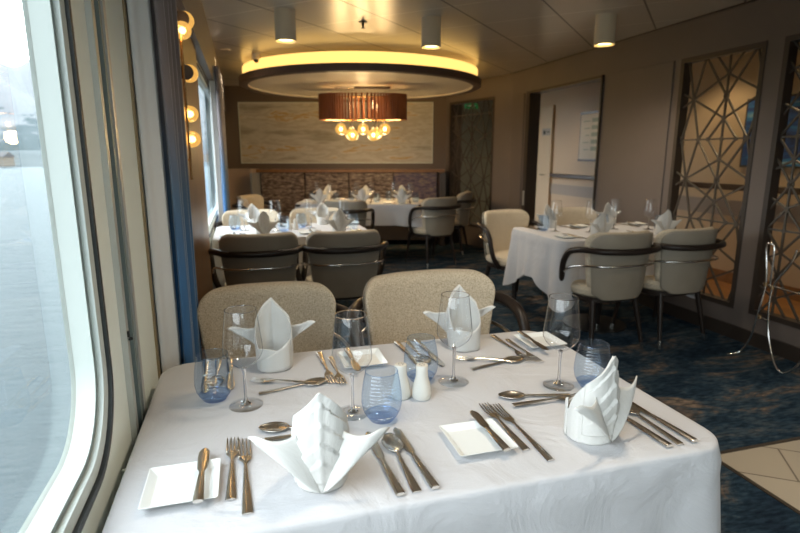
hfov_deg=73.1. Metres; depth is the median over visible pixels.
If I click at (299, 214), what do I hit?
dining chair
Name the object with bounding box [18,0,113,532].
window
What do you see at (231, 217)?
dining chair
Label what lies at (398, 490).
table knife
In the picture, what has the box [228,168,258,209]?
station
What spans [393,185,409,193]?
folded napkin
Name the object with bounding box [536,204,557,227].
folded napkin
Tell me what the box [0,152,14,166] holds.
house
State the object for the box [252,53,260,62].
dome camera
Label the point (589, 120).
framed piece
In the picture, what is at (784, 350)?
baseboard
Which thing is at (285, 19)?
ceiling spotlight
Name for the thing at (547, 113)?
door
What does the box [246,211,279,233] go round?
folded napkin
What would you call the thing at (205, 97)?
wall
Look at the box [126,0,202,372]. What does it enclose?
curtain
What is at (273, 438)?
fork
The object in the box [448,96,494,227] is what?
lattice screen
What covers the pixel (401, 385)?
shaker
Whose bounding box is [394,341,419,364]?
table knife
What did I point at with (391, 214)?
tablecloth
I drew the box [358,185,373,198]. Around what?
folded napkin
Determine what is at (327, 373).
fork
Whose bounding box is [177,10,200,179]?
wall sconce
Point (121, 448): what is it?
window frame
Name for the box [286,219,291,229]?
shaker
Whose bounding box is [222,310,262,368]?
bowl
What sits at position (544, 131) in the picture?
door sign
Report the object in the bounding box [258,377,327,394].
spoon
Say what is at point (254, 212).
folded napkin
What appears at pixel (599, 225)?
folded napkin
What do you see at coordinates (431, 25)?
ceiling spotlight
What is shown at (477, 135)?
wall
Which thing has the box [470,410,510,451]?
butter knife
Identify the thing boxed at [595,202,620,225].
folded napkin
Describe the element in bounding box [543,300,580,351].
bowl
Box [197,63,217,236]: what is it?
window
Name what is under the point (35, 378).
sea
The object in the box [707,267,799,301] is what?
baseboard
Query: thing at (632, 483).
tablecloth
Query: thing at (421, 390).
shaker
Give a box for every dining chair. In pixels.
[197,281,350,360]
[208,232,307,287]
[214,209,286,230]
[232,194,277,212]
[282,208,350,305]
[296,229,388,327]
[323,200,374,228]
[346,269,530,346]
[405,196,461,268]
[429,191,476,254]
[476,209,542,315]
[540,207,611,304]
[549,230,661,357]
[610,226,726,348]
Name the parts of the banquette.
panel, panel, panel, panel, panel, panel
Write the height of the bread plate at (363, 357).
0.014 m
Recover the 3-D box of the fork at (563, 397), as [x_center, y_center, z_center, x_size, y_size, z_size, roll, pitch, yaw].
[0.344,0.314,1.270,0.172,0.006,0.025,-3,12,-15]
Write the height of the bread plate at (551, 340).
0.014 m
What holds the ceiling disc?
attached to the ceiling
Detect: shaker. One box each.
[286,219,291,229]
[293,219,298,229]
[391,362,410,400]
[412,363,431,400]
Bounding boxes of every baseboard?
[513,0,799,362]
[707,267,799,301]
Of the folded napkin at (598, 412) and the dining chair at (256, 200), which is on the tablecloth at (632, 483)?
the folded napkin at (598, 412)
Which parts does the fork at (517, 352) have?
handle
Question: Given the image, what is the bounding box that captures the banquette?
[250,169,445,245]
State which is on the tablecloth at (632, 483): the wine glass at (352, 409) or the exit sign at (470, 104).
the wine glass at (352, 409)
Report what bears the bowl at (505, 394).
on the spoon at (505, 394)
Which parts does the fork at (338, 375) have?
handle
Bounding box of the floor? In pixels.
[332,223,799,532]
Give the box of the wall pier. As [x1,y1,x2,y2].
[176,6,212,359]
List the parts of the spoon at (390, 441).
handle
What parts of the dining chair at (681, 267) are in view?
leg, seat, leg, leg, seat frame, backrest, rail, arm rail, leg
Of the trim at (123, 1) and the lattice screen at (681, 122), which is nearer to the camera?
the trim at (123, 1)
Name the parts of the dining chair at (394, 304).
backrest, rail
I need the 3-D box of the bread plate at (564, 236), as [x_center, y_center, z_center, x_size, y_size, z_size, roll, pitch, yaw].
[1.168,-0.211,3.811,0.123,0.014,0.123,-3,12,-16]
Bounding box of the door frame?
[521,75,603,226]
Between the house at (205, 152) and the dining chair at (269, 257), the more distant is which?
the house at (205, 152)
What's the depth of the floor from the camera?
3.44 m
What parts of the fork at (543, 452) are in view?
handle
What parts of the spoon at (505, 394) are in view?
handle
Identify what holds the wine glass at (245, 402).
on the tablecloth at (632, 483)
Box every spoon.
[207,359,224,386]
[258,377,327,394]
[258,422,291,431]
[381,433,421,492]
[405,341,431,363]
[470,356,523,369]
[498,391,569,398]
[629,404,684,444]
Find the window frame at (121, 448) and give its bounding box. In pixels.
[70,0,218,532]
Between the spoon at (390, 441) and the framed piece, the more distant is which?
the framed piece
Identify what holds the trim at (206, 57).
attached to the window frame at (121, 448)
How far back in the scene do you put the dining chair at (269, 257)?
3.40 m
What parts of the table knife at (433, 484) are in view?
blade, handle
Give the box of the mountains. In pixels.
[0,60,207,150]
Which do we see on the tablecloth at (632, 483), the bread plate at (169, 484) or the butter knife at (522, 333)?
the bread plate at (169, 484)
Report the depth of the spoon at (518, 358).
1.51 m
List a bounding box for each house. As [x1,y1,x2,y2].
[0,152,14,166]
[203,150,208,161]
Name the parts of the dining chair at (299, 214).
backrest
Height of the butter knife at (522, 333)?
0.007 m
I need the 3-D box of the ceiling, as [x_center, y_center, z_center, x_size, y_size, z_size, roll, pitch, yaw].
[1.298,-1.880,3.812,5.450,0.080,12.800,-3,12,-16]
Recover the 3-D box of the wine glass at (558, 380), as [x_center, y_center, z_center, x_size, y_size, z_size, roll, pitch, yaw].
[0.401,0.187,1.344,0.090,0.232,0.090,-3,12,-16]
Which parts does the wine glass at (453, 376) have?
stem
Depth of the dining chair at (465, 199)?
7.21 m
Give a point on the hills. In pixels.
(23, 158)
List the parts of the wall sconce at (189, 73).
glass globe, stem, glass globe, glass globe, glass globe, glass globe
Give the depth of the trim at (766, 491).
2.32 m
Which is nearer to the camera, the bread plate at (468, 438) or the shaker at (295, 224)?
the bread plate at (468, 438)
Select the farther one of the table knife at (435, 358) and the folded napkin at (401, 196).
the folded napkin at (401, 196)
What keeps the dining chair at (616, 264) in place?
on the floor
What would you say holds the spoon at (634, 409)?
on the tablecloth at (632, 483)
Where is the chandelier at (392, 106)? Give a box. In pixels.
[318,86,406,140]
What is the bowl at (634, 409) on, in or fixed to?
on the spoon at (634, 409)
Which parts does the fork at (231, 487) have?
handle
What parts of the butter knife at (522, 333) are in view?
handle, blade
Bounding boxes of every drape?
[150,0,202,363]
[214,65,229,212]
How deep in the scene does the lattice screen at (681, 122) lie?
4.05 m
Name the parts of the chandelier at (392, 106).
glass globe, ceiling plate, glass globe, shade frame, glass globe, ceiling plate, glass globe, stem, stem, glass globe, glass globe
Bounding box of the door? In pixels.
[534,105,555,225]
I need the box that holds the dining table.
[562,303,625,332]
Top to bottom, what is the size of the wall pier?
1.960 m
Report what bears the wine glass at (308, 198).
on the tablecloth at (223, 229)
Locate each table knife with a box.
[201,359,208,392]
[226,357,233,389]
[365,432,404,495]
[393,427,439,489]
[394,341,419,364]
[414,339,444,365]
[627,417,672,447]
[632,402,697,442]
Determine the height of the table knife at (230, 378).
0.007 m
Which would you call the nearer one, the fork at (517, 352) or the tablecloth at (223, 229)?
the fork at (517, 352)
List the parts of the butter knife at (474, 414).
blade, handle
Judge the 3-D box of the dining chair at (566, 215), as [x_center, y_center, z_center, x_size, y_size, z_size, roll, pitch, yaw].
[1.620,-0.110,4.998,0.659,0.837,0.601,-2,12,-12]
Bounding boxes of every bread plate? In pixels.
[138,458,220,509]
[298,230,314,233]
[337,348,387,368]
[439,418,517,455]
[513,331,567,348]
[554,234,577,238]
[569,224,587,227]
[626,222,647,224]
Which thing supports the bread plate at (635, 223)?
on the tablecloth at (536, 254)
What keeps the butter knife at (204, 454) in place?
on the bread plate at (169, 484)
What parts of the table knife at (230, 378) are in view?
handle, blade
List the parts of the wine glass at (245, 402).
stem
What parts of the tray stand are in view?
tube frame, tube frame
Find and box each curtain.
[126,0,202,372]
[209,65,229,226]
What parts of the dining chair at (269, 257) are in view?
backrest, rail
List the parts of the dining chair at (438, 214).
leg, seat, leg, seat frame, leg, rail, arm rail, backrest, leg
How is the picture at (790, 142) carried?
attached to the wall at (569, 102)
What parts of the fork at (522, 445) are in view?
handle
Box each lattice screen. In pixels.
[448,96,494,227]
[667,40,767,307]
[748,33,799,328]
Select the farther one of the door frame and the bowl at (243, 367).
the door frame
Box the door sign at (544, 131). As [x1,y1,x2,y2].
[542,128,550,135]
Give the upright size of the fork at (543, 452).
0.006 m
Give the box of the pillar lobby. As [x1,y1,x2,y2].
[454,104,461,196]
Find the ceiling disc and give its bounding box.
[239,51,480,100]
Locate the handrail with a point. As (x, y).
(585, 177)
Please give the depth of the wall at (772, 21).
3.94 m
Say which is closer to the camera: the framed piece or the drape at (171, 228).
the drape at (171, 228)
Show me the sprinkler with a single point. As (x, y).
(362, 22)
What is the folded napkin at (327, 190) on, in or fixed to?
on the tablecloth at (391, 214)
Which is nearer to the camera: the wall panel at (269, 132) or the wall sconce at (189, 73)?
the wall sconce at (189, 73)
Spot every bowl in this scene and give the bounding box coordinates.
[207,375,224,386]
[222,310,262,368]
[305,377,327,384]
[331,318,371,375]
[381,433,403,451]
[415,354,431,363]
[437,295,472,348]
[498,391,524,398]
[504,356,523,361]
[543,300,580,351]
[629,404,639,413]
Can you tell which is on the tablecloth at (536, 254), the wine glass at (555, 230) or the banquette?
the wine glass at (555, 230)
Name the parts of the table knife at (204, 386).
blade, handle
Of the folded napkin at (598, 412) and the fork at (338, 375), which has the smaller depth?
the folded napkin at (598, 412)
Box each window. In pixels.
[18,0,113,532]
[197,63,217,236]
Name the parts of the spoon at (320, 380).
handle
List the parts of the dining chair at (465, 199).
seat, leg, backrest, leg, arm rail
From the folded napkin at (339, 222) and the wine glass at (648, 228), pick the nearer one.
the folded napkin at (339, 222)
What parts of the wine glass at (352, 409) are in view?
stem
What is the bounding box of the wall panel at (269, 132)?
[238,102,432,162]
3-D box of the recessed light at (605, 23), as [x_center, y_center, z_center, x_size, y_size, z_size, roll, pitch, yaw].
[1.547,-1.783,4.074,0.150,0.215,0.150,-3,12,-16]
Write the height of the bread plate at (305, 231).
0.014 m
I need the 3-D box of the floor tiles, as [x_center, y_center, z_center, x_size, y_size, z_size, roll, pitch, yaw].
[2.725,1.267,0.539,1.490,0.060,4.430,-3,12,-16]
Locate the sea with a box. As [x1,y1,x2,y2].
[0,165,211,532]
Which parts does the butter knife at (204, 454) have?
handle, blade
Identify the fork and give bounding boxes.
[225,437,238,500]
[238,438,252,514]
[250,377,317,383]
[264,434,290,440]
[316,352,336,383]
[328,356,346,384]
[455,355,515,360]
[479,402,529,450]
[490,335,532,360]
[490,403,554,460]
[505,339,542,361]
[511,393,575,406]
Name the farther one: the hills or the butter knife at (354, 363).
the hills
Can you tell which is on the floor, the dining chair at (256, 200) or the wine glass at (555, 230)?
the dining chair at (256, 200)
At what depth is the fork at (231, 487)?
0.98 m
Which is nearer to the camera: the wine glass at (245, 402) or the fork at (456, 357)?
the wine glass at (245, 402)
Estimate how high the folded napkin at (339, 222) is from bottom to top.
0.185 m
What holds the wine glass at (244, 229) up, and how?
on the tablecloth at (223, 229)
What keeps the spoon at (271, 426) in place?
on the tablecloth at (632, 483)
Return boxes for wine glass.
[222,305,262,412]
[237,200,249,230]
[305,198,316,227]
[331,310,371,420]
[437,291,472,387]
[543,293,580,391]
[550,200,559,231]
[643,199,654,229]
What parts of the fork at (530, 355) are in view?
handle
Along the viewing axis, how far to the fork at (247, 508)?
0.95 m
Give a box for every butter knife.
[192,448,209,502]
[344,347,360,370]
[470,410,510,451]
[517,331,548,349]
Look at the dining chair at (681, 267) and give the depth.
3.67 m
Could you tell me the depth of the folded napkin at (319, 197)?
6.45 m
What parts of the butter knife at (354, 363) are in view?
handle, blade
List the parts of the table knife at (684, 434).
blade, handle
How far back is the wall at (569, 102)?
5.84 m
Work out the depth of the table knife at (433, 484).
1.01 m
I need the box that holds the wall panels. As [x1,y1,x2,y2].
[509,61,674,226]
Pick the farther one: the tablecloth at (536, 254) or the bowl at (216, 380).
the tablecloth at (536, 254)
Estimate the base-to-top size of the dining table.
0.742 m
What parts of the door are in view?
frame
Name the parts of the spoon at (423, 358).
handle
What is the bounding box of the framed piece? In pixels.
[577,110,598,160]
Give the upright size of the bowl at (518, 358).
0.007 m
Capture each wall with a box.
[204,94,214,209]
[224,86,445,172]
[445,73,513,247]
[460,100,492,222]
[508,0,799,347]
[540,42,799,287]
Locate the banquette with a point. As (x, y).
(290, 187)
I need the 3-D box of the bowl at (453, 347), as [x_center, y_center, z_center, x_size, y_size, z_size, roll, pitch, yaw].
[0.138,0.139,1.358,0.090,0.141,0.090,-3,12,-16]
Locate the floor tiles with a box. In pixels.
[721,440,799,510]
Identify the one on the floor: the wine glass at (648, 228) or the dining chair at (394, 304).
the dining chair at (394, 304)
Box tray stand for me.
[726,242,799,373]
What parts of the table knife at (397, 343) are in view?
handle, blade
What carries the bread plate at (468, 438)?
on the tablecloth at (632, 483)
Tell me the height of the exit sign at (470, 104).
0.235 m
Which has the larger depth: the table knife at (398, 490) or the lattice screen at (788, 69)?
the lattice screen at (788, 69)
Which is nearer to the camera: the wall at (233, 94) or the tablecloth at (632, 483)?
the tablecloth at (632, 483)
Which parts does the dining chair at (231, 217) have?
arm rail, backrest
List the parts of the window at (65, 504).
frame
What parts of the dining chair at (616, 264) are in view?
leg, seat, leg, leg, seat frame, rail, arm rail, backrest, leg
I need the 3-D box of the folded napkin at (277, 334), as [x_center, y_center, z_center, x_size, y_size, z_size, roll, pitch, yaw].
[-0.346,0.184,1.477,0.242,0.185,0.110,-3,12,-16]
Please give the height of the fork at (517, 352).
0.006 m
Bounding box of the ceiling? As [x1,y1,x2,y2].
[202,0,749,85]
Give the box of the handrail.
[549,173,799,196]
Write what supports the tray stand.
on the floor
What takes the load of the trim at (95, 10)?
attached to the window frame at (121, 448)
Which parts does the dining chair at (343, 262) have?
seat, rail, backrest, arm rail, seat frame, leg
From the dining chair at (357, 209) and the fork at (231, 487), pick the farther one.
the dining chair at (357, 209)
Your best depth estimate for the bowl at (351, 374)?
1.18 m
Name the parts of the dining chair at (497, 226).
leg, seat frame, seat, backrest, arm rail, leg, leg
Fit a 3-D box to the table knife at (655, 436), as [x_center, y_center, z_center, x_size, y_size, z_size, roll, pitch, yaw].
[0.502,0.335,1.180,0.019,0.007,0.225,-4,12,-17]
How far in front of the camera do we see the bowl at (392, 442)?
1.09 m
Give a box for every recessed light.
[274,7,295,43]
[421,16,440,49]
[594,12,616,46]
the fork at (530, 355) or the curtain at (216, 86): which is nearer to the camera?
the fork at (530, 355)
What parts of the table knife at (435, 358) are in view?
handle, blade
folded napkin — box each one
[228,297,315,372]
[238,204,266,226]
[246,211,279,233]
[248,392,389,493]
[308,202,335,224]
[310,188,328,203]
[323,185,335,198]
[323,209,354,230]
[352,188,371,201]
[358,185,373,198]
[392,188,411,203]
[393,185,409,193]
[423,285,494,351]
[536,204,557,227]
[563,356,636,444]
[589,212,614,234]
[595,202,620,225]
[651,209,681,233]
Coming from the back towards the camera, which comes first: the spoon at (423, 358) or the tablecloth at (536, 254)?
the tablecloth at (536, 254)
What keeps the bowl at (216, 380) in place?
on the spoon at (216, 380)
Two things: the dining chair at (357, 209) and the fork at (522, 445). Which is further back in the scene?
the dining chair at (357, 209)
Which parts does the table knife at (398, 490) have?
blade, handle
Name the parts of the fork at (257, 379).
handle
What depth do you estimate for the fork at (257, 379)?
1.38 m
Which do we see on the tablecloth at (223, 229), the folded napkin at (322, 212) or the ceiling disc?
the folded napkin at (322, 212)
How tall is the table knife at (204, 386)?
0.007 m
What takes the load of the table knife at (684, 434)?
on the tablecloth at (632, 483)
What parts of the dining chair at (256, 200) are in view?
backrest, arm rail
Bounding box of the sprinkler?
[359,21,366,28]
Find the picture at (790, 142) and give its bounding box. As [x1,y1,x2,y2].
[739,94,799,168]
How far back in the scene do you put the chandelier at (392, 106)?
6.56 m
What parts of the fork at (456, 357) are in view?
handle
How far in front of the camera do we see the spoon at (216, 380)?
1.40 m
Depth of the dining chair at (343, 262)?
3.55 m
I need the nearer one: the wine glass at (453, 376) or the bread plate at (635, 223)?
the wine glass at (453, 376)
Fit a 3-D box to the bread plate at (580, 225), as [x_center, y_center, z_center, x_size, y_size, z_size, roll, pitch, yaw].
[1.444,-0.328,4.376,0.123,0.014,0.123,-3,12,-16]
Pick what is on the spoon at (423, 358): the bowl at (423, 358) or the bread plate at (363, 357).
the bowl at (423, 358)
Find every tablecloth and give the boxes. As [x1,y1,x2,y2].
[102,331,721,532]
[211,223,366,300]
[295,199,422,227]
[503,223,694,312]
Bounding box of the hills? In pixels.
[0,140,208,166]
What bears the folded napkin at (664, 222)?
on the tablecloth at (536, 254)
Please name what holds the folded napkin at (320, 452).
on the tablecloth at (632, 483)
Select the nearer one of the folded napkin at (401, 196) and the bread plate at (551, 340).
the bread plate at (551, 340)
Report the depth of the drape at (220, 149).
4.96 m
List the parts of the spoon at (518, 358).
handle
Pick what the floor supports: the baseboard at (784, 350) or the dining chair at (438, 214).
the dining chair at (438, 214)
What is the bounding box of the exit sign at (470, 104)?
[465,103,477,108]
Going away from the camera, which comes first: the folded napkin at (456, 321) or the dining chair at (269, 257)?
the folded napkin at (456, 321)
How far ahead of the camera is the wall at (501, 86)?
7.32 m
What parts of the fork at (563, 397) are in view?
handle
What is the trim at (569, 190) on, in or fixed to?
attached to the wall at (569, 102)
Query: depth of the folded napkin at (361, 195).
6.45 m
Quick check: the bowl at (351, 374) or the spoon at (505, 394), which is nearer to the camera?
the bowl at (351, 374)
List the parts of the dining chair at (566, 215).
backrest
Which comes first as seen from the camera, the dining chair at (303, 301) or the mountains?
the dining chair at (303, 301)
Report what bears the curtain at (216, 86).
hanging from the window frame at (121, 448)
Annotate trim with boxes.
[84,0,146,445]
[122,0,160,380]
[176,0,225,111]
[550,184,799,224]
[720,437,799,514]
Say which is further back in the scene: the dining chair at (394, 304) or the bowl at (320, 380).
the dining chair at (394, 304)
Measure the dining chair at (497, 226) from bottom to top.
0.837 m

